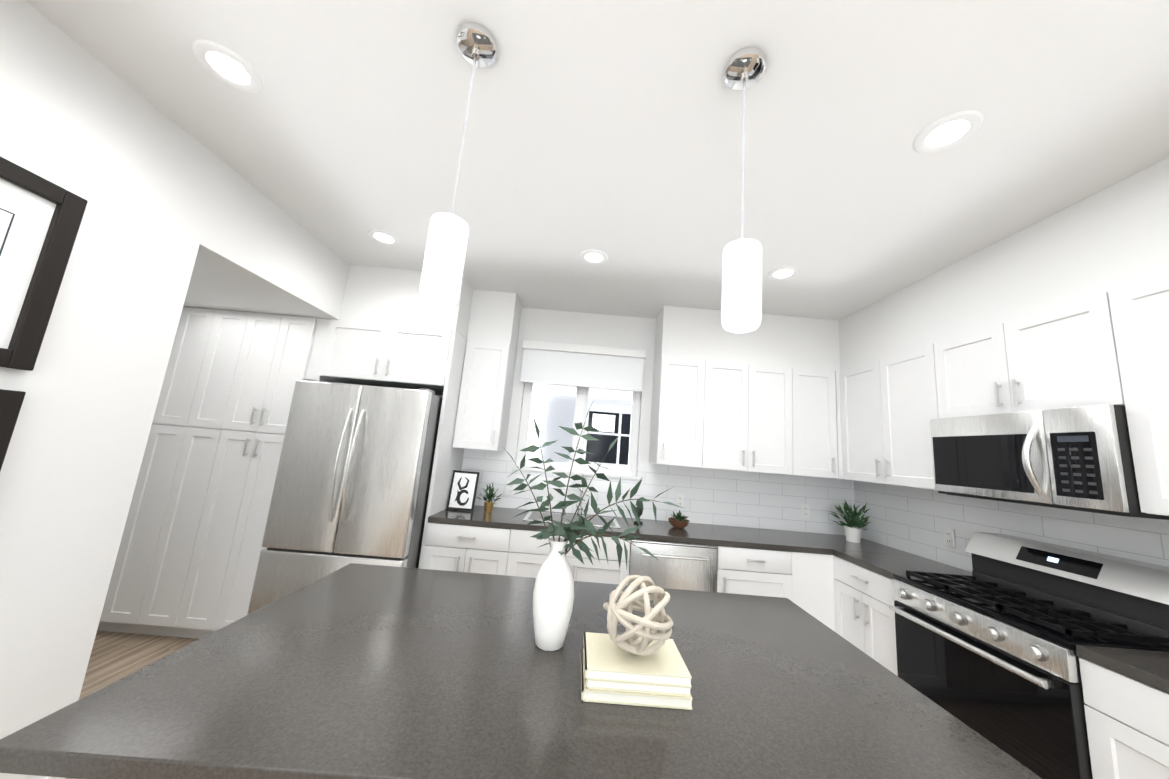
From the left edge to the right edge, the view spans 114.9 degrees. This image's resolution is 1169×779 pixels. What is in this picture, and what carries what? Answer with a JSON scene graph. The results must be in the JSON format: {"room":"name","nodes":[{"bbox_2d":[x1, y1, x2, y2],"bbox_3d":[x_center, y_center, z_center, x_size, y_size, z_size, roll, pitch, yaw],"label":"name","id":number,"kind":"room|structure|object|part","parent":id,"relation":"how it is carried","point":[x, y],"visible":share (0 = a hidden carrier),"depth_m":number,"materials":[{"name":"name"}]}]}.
{"room":"kitchen","nodes":[
{"label":"kitchen","id":0,"kind":"room"},
{"bbox_2d":[0,0,221,778],"bbox_3d":[-1.921,-0.266,-1.289,0.130,2.740,5.930,5,-9,0],"label":"wall","id":1,"kind":"structure","parent":0,"point":[136,170],"depth_m":1.39,"materials":[{"name":"white paint"}]},
{"bbox_2d":[0,389,25,470],"bbox_3d":[-1.897,0.276,0.929,0.032,0.635,0.540,5,-9,0],"label":"picture","id":2,"kind":"object","parent":1,"relation":"attached to","point":[11,401],"visible":1,"depth_m":1.21,"materials":[{"name":"brown wood"}]},
{"bbox_2d":[0,156,87,370],"bbox_3d":[-1.840,-0.418,1.042,0.032,0.635,0.540,5,-9,0],"label":"picture","id":3,"kind":"object","parent":1,"relation":"attached to","point":[40,219],"visible":0.96,"depth_m":1.24,"materials":[{"name":"brown wood"}]},
{"bbox_2d":[43,776,65,778],"bbox_3d":[-1.959,1.053,-1.393,0.015,0.105,5.744,5,-9,0],"label":"baseboard","id":4,"kind":"structure","parent":1,"relation":"attached to","point":[47,777],"depth_m":1.40,"materials":[{"name":"paint"}]},
{"bbox_2d":[66,631,198,778],"bbox_3d":[-0.524,1.397,-0.581,6.170,0.080,7.800,5,-9,0],"label":"floor","id":5,"kind":"structure","parent":0,"point":[115,656],"depth_m":2.31,"materials":[{"name":"brown wood"}]},
{"bbox_2d":[97,307,216,632],"bbox_3d":[-2.992,0.560,2.932,0.250,2.288,0.628,5,-9,0],"label":"tall cabinet","id":6,"kind":"object","parent":5,"relation":"on","point":[122,605],"depth_m":2.61,"materials":[{"name":"white wood"}]},
{"bbox_2d":[133,309,248,635],"bbox_3d":[-2.743,0.580,2.934,0.250,2.288,0.628,5,-9,0],"label":"tall cabinet","id":7,"kind":"object","parent":5,"relation":"on","point":[189,548],"depth_m":2.61,"materials":[{"name":"white wood"}]},
{"bbox_2d":[173,312,340,638],"bbox_3d":[-2.370,0.611,2.936,0.500,2.288,0.628,5,-9,0],"label":"tall cabinet","id":8,"kind":"object","parent":5,"relation":"on","point":[277,351],"depth_m":2.63,"materials":[{"name":"white wood"}]},
{"bbox_2d":[247,379,442,614],"bbox_3d":[-1.577,0.897,2.751,0.900,1.795,0.900,5,-9,0],"label":"refrigerator","id":9,"kind":"object","parent":5,"relation":"on","point":[353,476],"visible":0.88,"depth_m":2.42,"materials":[{"name":"silver metal"}]},
{"bbox_2d":[418,518,512,575],"bbox_3d":[-0.843,1.432,2.825,0.577,0.885,0.629,5,-9,0],"label":"base cabinet","id":10,"kind":"object","parent":5,"relation":"on","point":[446,546],"depth_m":2.57,"materials":[{"name":"white wood"}]},
{"bbox_2d":[0,563,1041,778],"bbox_3d":[-0.089,1.179,1.012,1.840,0.925,0.980,5,-9,0],"label":"kitchen island","id":11,"kind":"object","parent":5,"relation":"on","point":[356,671],"visible":0.92,"depth_m":0.79,"materials":[{"name":"stone"}]},
{"bbox_2d":[502,400,682,650],"bbox_3d":[0.011,0.377,1.112,0.565,0.701,0.267,5,-9,0],"label":"vase","id":12,"kind":"object","parent":11,"relation":"on","point":[553,596],"visible":1,"depth_m":1.07,"materials":[{"name":"white ceramic"}]},
{"bbox_2d":[581,575,692,709],"bbox_3d":[0.123,0.589,0.924,0.245,0.242,0.179,5,-9,0],"label":"books","id":13,"kind":"object","parent":11,"relation":"on","point":[639,663],"visible":1,"depth_m":0.86,"materials":[{"name":"white paper"}]},
{"bbox_2d":[509,526,632,584],"bbox_3d":[-0.136,1.490,2.829,0.841,0.885,0.629,5,-9,0],"label":"base cabinet","id":14,"kind":"object","parent":5,"relation":"on","point":[525,559],"depth_m":2.57,"materials":[{"name":"white wood"}]},
{"bbox_2d":[633,538,720,592],"bbox_3d":[0.586,1.550,2.833,0.609,0.885,0.629,5,-9,0],"label":"dishwasher","id":15,"kind":"object","parent":5,"relation":"on","point":[696,566],"depth_m":2.57,"materials":[{"name":"silver metal"}]},
{"bbox_2d":[721,546,796,604],"bbox_3d":[1.149,1.597,2.837,0.520,0.885,0.629,5,-9,0],"label":"base cabinet","id":16,"kind":"object","parent":5,"relation":"on","point":[746,570],"depth_m":2.58,"materials":[{"name":"white wood"}]},
{"bbox_2d":[797,550,836,632],"bbox_3d":[1.563,1.631,2.839,0.311,0.885,0.629,5,-9,0],"label":"base cabinet","id":17,"kind":"object","parent":5,"relation":"on","point":[814,570],"depth_m":2.58,"materials":[{"name":"white wood"}]},
{"bbox_2d":[833,554,897,675],"bbox_3d":[2.016,1.578,2.281,0.618,0.885,0.528,5,-9,0],"label":"base cabinet","id":18,"kind":"object","parent":5,"relation":"on","point":[862,597],"depth_m":2.28,"materials":[{"name":"white wood"}]},
{"bbox_2d":[429,506,920,557],"bbox_3d":[0.629,1.096,2.910,3.456,0.039,0.624,5,-9,0],"label":"countertop","id":19,"kind":"structure","parent":18,"relation":"on","point":[499,516],"depth_m":2.79,"materials":[{"name":"grey stone"}]},
{"bbox_2d":[446,470,479,510],"bbox_3d":[-0.963,0.802,2.967,0.210,0.298,0.058,5,-9,0],"label":"art print","id":20,"kind":"object","parent":19,"relation":"on","point":[463,490],"visible":0.98,"depth_m":2.96},
{"bbox_2d":[475,483,501,512],"bbox_3d":[-0.760,0.851,2.966,0.213,0.234,0.204,5,-9,0],"label":"potted plant","id":21,"kind":"object","parent":19,"relation":"on","point":[488,505],"visible":1,"depth_m":2.95,"materials":[{"name":"green plant"}]},
{"bbox_2d":[634,506,642,523],"bbox_3d":[0.436,0.987,2.998,0.070,0.170,0.070,5,-9,0],"label":"sculpture","id":22,"kind":"object","parent":19,"relation":"on","point":[640,511],"visible":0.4,"depth_m":2.97,"materials":[{"name":"silver metal"}]},
{"bbox_2d":[668,510,689,528],"bbox_3d":[0.749,1.025,2.965,0.170,0.134,0.175,5,-9,0],"label":"potted plant","id":23,"kind":"object","parent":19,"relation":"on","point":[679,520],"visible":1,"depth_m":2.93,"materials":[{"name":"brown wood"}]},
{"bbox_2d":[830,501,872,542],"bbox_3d":[2.151,1.046,2.997,0.364,0.331,0.322,5,-9,0],"label":"potted plant","id":24,"kind":"object","parent":19,"relation":"on","point":[853,528],"visible":1,"depth_m":2.96,"materials":[{"name":"plant"}]},
{"bbox_2d":[833,550,971,577],"bbox_3d":[2.051,1.122,2.352,0.624,0.039,0.523,5,-9,0],"label":"countertop","id":25,"kind":"structure","parent":18,"relation":"on","point":[890,564],"depth_m":2.36,"materials":[{"name":"grey stone"}]},
{"bbox_2d":[889,532,1168,778],"bbox_3d":[1.997,1.322,1.667,0.704,1.190,0.758,5,-9,0],"label":"range","id":26,"kind":"object","parent":5,"relation":"on","point":[987,649],"visible":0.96,"depth_m":1.58,"materials":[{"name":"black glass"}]},
{"bbox_2d":[1076,650,1168,778],"bbox_3d":[2.044,1.355,0.888,0.618,0.885,0.766,5,-9,0],"label":"base cabinet","id":27,"kind":"object","parent":5,"relation":"on","point":[1127,717],"depth_m":1.22,"materials":[{"name":"white wood"}]},
{"bbox_2d":[1076,645,1168,689],"bbox_3d":[2.078,0.899,0.958,0.624,0.039,0.773,5,-9,0],"label":"countertop","id":28,"kind":"structure","parent":27,"relation":"on","point":[1153,666],"depth_m":1.25,"materials":[{"name":"grey stone"}]},
{"bbox_2d":[183,161,472,339],"bbox_3d":[-2.102,-0.807,2.644,2.300,0.450,1.670,5,-9,0],"label":"wall","id":29,"kind":"structure","parent":0,"point":[259,251],"depth_m":2.45,"materials":[{"name":"white paint"}]},
{"bbox_2d":[25,0,1168,319],"bbox_3d":[-0.296,-1.388,-0.130,6.170,0.100,7.800,5,-9,0],"label":"ceiling","id":30,"kind":"structure","parent":0,"point":[611,130],"depth_m":1.46,"materials":[{"name":"white paint"}]},
{"bbox_2d":[192,40,262,92],"bbox_3d":[-1.301,-1.172,1.365,0.189,0.011,0.189,-4,-13,44],"label":"recessed light","id":31,"kind":"object","parent":30,"relation":"in","point":[217,63],"depth_m":1.36,"materials":[{"name":"paint"}]},
{"bbox_2d":[368,229,399,245],"bbox_3d":[-1.322,-0.996,2.461,0.189,0.011,0.189,-4,-13,44],"label":"recessed light","id":32,"kind":"object","parent":30,"relation":"in","point":[379,236],"depth_m":2.45,"materials":[{"name":"paint"}]},
{"bbox_2d":[419,22,496,307],"bbox_3d":[-0.384,-0.683,1.143,0.128,0.894,0.128,5,-9,0],"label":"pendant light","id":33,"kind":"object","parent":30,"relation":"hanging from","point":[443,267],"visible":1,"depth_m":1.06,"materials":[{"name":"white glass"}]},
{"bbox_3d":[-0.410,-0.370,1.092,0.109,0.259,0.109,5,-9,0],"label":"lamp shade","id":34,"kind":"part","parent":33,"relation":"part of","materials":[{"name":"white glass"}]},
{"bbox_2d":[580,249,607,264],"bbox_3d":[0.062,-0.878,2.489,0.189,0.011,0.189,-4,-13,44],"label":"recessed light","id":35,"kind":"object","parent":30,"relation":"in","point":[595,257],"depth_m":2.48,"materials":[{"name":"paint"}]},
{"bbox_2d":[721,47,765,332],"bbox_3d":[0.487,-0.611,1.148,0.128,0.894,0.128,5,-9,0],"label":"pendant light","id":36,"kind":"object","parent":30,"relation":"hanging from","point":[741,300],"visible":0.98,"depth_m":1.07,"materials":[{"name":"white glass"}]},
{"bbox_3d":[0.461,-0.298,1.097,0.109,0.259,0.109,5,-9,0],"label":"lamp shade","id":37,"kind":"part","parent":36,"relation":"part of","materials":[{"name":"white glass"}]},
{"bbox_2d":[767,266,798,279],"bbox_3d":[1.328,-0.773,2.497,0.189,0.011,0.189,-4,-13,44],"label":"recessed light","id":38,"kind":"object","parent":30,"relation":"in","point":[780,273],"depth_m":2.49,"materials":[{"name":"paint"}]},
{"bbox_2d":[913,110,983,153],"bbox_3d":[1.349,-0.950,1.391,0.189,0.011,0.189,-4,-13,44],"label":"recessed light","id":39,"kind":"object","parent":30,"relation":"in","point":[930,140],"depth_m":1.38,"materials":[{"name":"paint"}]},
{"bbox_2d":[436,308,835,534],"bbox_3d":[-0.483,0.606,3.365,6.170,2.740,0.140,5,-9,0],"label":"wall","id":40,"kind":"structure","parent":0,"point":[587,329],"depth_m":3.48,"materials":[{"name":"white paint"}]},
{"bbox_2d":[313,319,464,397],"bbox_3d":[-1.485,-0.231,3.088,0.921,0.438,0.628,5,-9,0],"label":"upper cabinet","id":41,"kind":"object","parent":40,"relation":"attached to","point":[352,352],"depth_m":2.79,"materials":[{"name":"white wood"}]},
{"bbox_2d":[506,481,515,495],"bbox_3d":[-0.638,0.857,3.236,0.074,0.116,0.009,5,-9,0],"label":"electrical outlet plate","id":42,"kind":"object","parent":40,"relation":"attached to","point":[509,489],"depth_m":3.23,"materials":[{"name":"plastic"}]},
{"bbox_2d":[513,382,640,479],"bbox_3d":[-0.035,0.224,3.412,1.104,1.080,0.154,5,-9,0],"label":"window","id":43,"kind":"structure","parent":40,"relation":"in","point":[612,415],"depth_m":3.43,"materials":[{"name":"glass"}]},
{"bbox_2d":[520,340,645,391],"bbox_3d":[-0.014,-0.210,3.394,1.126,0.380,0.071,5,-9,0],"label":"window blind","id":44,"kind":"object","parent":40,"relation":"attached to","point":[582,366],"visible":1,"depth_m":3.38,"materials":[{"name":"fabric"}]},
{"bbox_2d":[461,448,852,534],"bbox_3d":[0.649,0.891,3.266,3.468,0.480,0.009,5,-9,0],"label":"backsplash","id":45,"kind":"structure","parent":40,"relation":"attached to","point":[711,496],"depth_m":3.26,"materials":[{"name":"white tile"}]},
{"bbox_2d":[675,494,683,507],"bbox_3d":[0.827,0.969,3.247,0.074,0.116,0.009,5,-9,0],"label":"electrical outlet plate","id":46,"kind":"object","parent":40,"relation":"attached to","point":[679,499],"depth_m":3.24,"materials":[{"name":"plastic"}]},
{"bbox_2d":[801,504,809,517],"bbox_3d":[1.924,1.060,3.253,0.074,0.116,0.009,5,-9,0],"label":"electrical outlet plate","id":47,"kind":"object","parent":40,"relation":"attached to","point":[805,511],"depth_m":3.25,"materials":[{"name":"plastic"}]},
{"bbox_2d":[943,527,955,547],"bbox_3d":[2.373,0.964,2.432,0.008,0.116,0.074,5,-9,0],"label":"electrical outlet plate","id":48,"kind":"object","parent":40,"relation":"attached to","point":[949,536],"depth_m":2.43,"materials":[{"name":"plastic"}]},
{"bbox_2d":[467,289,839,370],"bbox_3d":[0.760,-0.463,3.322,3.470,0.450,0.330,5,-9,0],"label":"wall","id":49,"kind":"structure","parent":0,"point":[770,340],"depth_m":3.16,"materials":[{"name":"white paint"}]},
{"bbox_2d":[449,339,516,450],"bbox_3d":[-0.839,0.065,3.195,0.363,0.883,0.348,5,-9,0],"label":"upper cabinet","id":50,"kind":"object","parent":49,"relation":"attached to","point":[481,411],"depth_m":3.04,"materials":[{"name":"white wood"}]},
{"bbox_2d":[649,357,708,467],"bbox_3d":[0.787,0.200,3.205,0.362,0.883,0.348,5,-9,0],"label":"upper cabinet","id":51,"kind":"object","parent":49,"relation":"attached to","point":[677,427],"depth_m":3.05,"materials":[{"name":"white wood"}]},
{"bbox_2d":[705,361,796,475],"bbox_3d":[1.329,0.245,3.208,0.726,0.883,0.348,5,-9,0],"label":"upper cabinet","id":52,"kind":"object","parent":49,"relation":"attached to","point":[751,409],"depth_m":3.04,"materials":[{"name":"white wood"}]},
{"bbox_2d":[797,368,836,478],"bbox_3d":[1.899,0.292,3.212,0.418,0.883,0.348,5,-9,0],"label":"upper cabinet","id":53,"kind":"object","parent":49,"relation":"attached to","point":[816,389],"depth_m":3.04,"materials":[{"name":"white wood"}]},
{"bbox_2d":[839,158,1168,370],"bbox_3d":[2.351,-0.546,2.002,0.330,0.450,2.365,5,-9,0],"label":"wall","id":54,"kind":"structure","parent":0,"point":[1113,237],"depth_m":1.81,"materials":[{"name":"white paint"}]},
{"bbox_2d":[837,360,884,483],"bbox_3d":[2.248,0.262,2.848,0.368,0.883,0.434,5,-9,0],"label":"upper cabinet","id":55,"kind":"object","parent":54,"relation":"attached to","point":[860,452],"depth_m":2.84,"materials":[{"name":"white wood"}]},
{"bbox_2d":[877,345,934,489],"bbox_3d":[2.271,0.196,2.429,0.338,0.883,0.414,5,-9,0],"label":"upper cabinet","id":56,"kind":"object","parent":54,"relation":"attached to","point":[906,384],"depth_m":2.43,"materials":[{"name":"white wood"}]},
{"bbox_2d":[929,294,1116,418],"bbox_3d":[2.299,-0.099,1.880,0.338,0.473,0.760,5,-9,0],"label":"upper cabinet","id":57,"kind":"object","parent":54,"relation":"attached to","point":[1056,357],"depth_m":1.80,"materials":[{"name":"white wood"}]},
{"bbox_2d":[930,404,1168,519],"bbox_3d":[2.197,0.341,1.808,0.465,0.427,0.756,5,-9,0],"label":"microwave","id":58,"kind":"object","parent":57,"relation":"attached to","point":[1077,458],"visible":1,"depth_m":1.65,"materials":[{"name":"silver metal"}]},
{"bbox_2d":[1101,274,1168,515],"bbox_3d":[2.297,-0.017,1.099,0.338,0.883,0.753,5,-9,0],"label":"upper cabinet","id":59,"kind":"object","parent":54,"relation":"attached to","point":[1135,316],"depth_m":1.42,"materials":[{"name":"white wood"}]},
{"bbox_2d":[853,480,1168,571],"bbox_3d":[2.398,0.820,1.938,0.010,0.480,2.670,5,-9,0],"label":"backsplash","id":60,"kind":"structure","parent":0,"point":[914,520],"depth_m":2.28,"materials":[{"name":"white tile"}]}
]}

